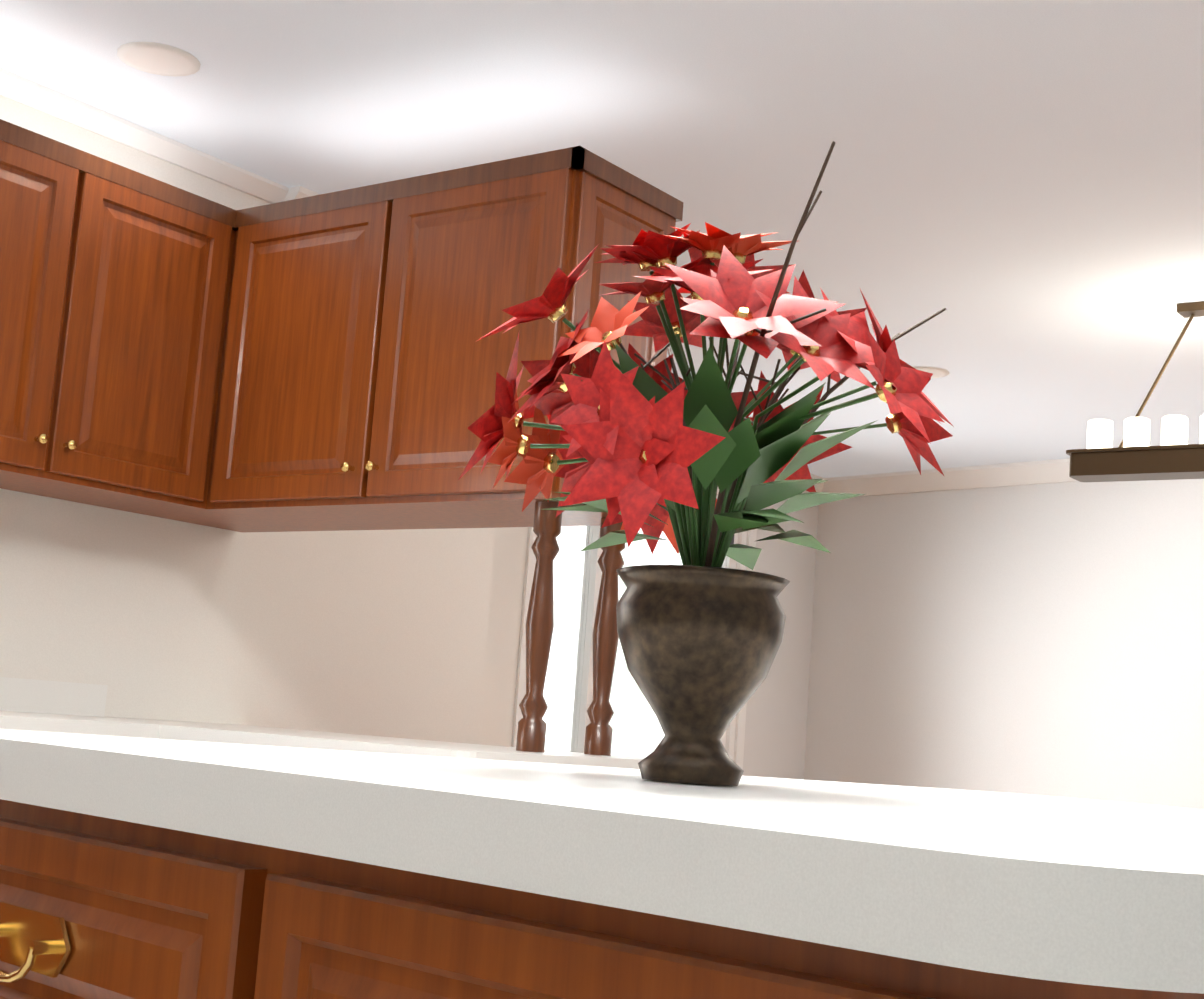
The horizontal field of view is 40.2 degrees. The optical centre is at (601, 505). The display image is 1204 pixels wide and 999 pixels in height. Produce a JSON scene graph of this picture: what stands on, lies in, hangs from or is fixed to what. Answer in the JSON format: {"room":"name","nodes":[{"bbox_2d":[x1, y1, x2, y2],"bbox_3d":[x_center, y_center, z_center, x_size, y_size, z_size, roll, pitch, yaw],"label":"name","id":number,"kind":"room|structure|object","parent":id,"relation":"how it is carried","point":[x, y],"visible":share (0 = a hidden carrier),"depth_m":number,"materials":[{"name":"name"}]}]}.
{"room":"kitchen","nodes":[
{"label":"kitchen","id":0,"kind":"room"},
{"bbox_2d":[0,95,494,743],"bbox_3d":[-2.306,-0.025,2.903,0.120,2.440,6.420,-2,-10,36],"label":"wall","id":1,"kind":"structure","parent":0,"point":[376,633],"depth_m":4.57,"materials":[{"name":"paint"}]},
{"bbox_2d":[0,119,235,518],"bbox_3d":[-1.362,-0.439,3.812,0.322,0.760,1.007,-2,-10,36],"label":"upper cabinet","id":2,"kind":"object","parent":1,"relation":"attached to","point":[114,277],"depth_m":3.84,"materials":[{"name":"brown wood"}]},
{"bbox_2d":[0,68,319,203],"bbox_3d":[-2.140,-1.183,3.001,0.084,0.099,6.180,-2,-10,36],"label":"crown molding","id":3,"kind":"structure","parent":1,"relation":"attached to","point":[74,112],"depth_m":4.31,"materials":[{"name":"white paint"}]},
{"bbox_2d":[204,146,682,530],"bbox_3d":[-0.405,-0.351,3.956,1.094,0.760,0.408,-2,-10,36],"label":"upper cabinet","id":4,"kind":"object","parent":1,"relation":"attached to","point":[328,361],"depth_m":3.77,"materials":[{"name":"brown wood"}]},
{"bbox_2d":[0,0,1203,477],"bbox_3d":[1.378,-1.008,3.027,7.840,0.060,10.620,-2,-10,36],"label":"ceiling","id":5,"kind":"structure","parent":0,"point":[1014,188],"depth_m":4.07,"materials":[{"name":"paint"}]},
{"bbox_2d":[117,42,200,76],"bbox_3d":[-1.031,-1.037,3.829,0.188,0.006,0.188,-2,-10,36],"label":"recessed light","id":6,"kind":"object","parent":5,"relation":"in","point":[158,59],"visible":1,"depth_m":3.82,"materials":[{"name":"white"}]},
{"bbox_2d":[913,366,948,377],"bbox_3d":[1.258,-0.518,6.418,0.188,0.006,0.188,-2,-10,36],"label":"recessed light","id":7,"kind":"object","parent":5,"relation":"in","point":[938,372],"visible":0.58,"depth_m":6.37,"materials":[{"name":"white"}]},
{"bbox_2d":[1066,301,1203,481],"bbox_3d":[1.970,-0.369,5.130,1.020,0.550,0.150,-2,-10,36],"label":"dining chandelier","id":8,"kind":"object","parent":5,"relation":"hanging from","point":[1136,456],"visible":1,"depth_m":5.24,"materials":[{"name":"brown metal"}]},
{"bbox_2d":[477,498,818,779],"bbox_3d":[-0.013,0.786,7.614,0.120,2.440,4.020,-2,-10,36],"label":"wall","id":9,"kind":"structure","parent":0,"point":[776,725],"depth_m":8.73,"materials":[{"name":"paint"}]},
{"bbox_2d":[511,487,756,769],"bbox_3d":[0.142,0.910,7.810,0.135,2.270,1.890,-2,-10,36],"label":"window unit","id":10,"kind":"structure","parent":9,"relation":"in","point":[583,682],"depth_m":7.53,"materials":[{"name":"white glass"}]},
{"bbox_2d":[804,479,1203,809],"bbox_3d":[2.539,0.977,7.677,0.120,2.440,4.377,11,-11,-42],"label":"wall","id":11,"kind":"structure","parent":0,"point":[1045,639],"depth_m":8.18,"materials":[{"name":"paint"}]},
{"bbox_2d":[802,458,1076,495],"bbox_3d":[2.615,-0.198,7.694,4.116,0.099,0.883,-2,-10,36],"label":"crown molding","id":12,"kind":"structure","parent":11,"relation":"attached to","point":[1057,470],"depth_m":8.53,"materials":[{"name":"white paint"}]},
{"bbox_3d":[0.002,1.039,0.262,6.910,0.050,5.220,-2,-10,36],"label":"floor","id":13,"kind":"structure","parent":0,"visible":0},
{"bbox_2d":[0,677,155,738],"bbox_3d":[-1.936,0.607,2.732,0.648,1.200,4.030,-2,-10,36],"label":"base cabinet","id":14,"kind":"object","parent":13,"relation":"on","point":[48,706],"depth_m":3.97,"materials":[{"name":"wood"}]},
{"bbox_2d":[156,501,643,768],"bbox_3d":[-0.377,0.714,3.583,0.870,1.439,0.820,-2,-10,36],"label":"countertop","id":15,"kind":"structure","parent":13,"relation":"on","point":[531,732],"depth_m":3.47,"materials":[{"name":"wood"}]},
{"bbox_2d":[0,729,1203,998],"bbox_3d":[0.082,0.693,1.312,1.160,0.930,1.212,-2,-10,36],"label":"kitchen island","id":16,"kind":"object","parent":13,"relation":"on","point":[134,867],"visible":1,"depth_m":0.85,"materials":[{"name":"stone"}]},
{"bbox_2d":[458,141,953,785],"bbox_3d":[0.093,-0.001,1.333,0.399,0.446,0.396,-2,-10,36],"label":"flower arrangement","id":17,"kind":"object","parent":16,"relation":"on","point":[638,443],"visible":1,"depth_m":1.27,"materials":[{"name":"red plant"}]},
{"label":"outside","id":18,"kind":"structure","parent":0,"visible":0},
{"bbox_2d":[542,526,681,757],"bbox_3d":[-1.278,0.652,9.367,0.020,5.000,6.500,-2,-10,36],"label":"slider","id":19,"kind":"object","parent":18,"point":[621,703],"depth_m":10.88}
]}

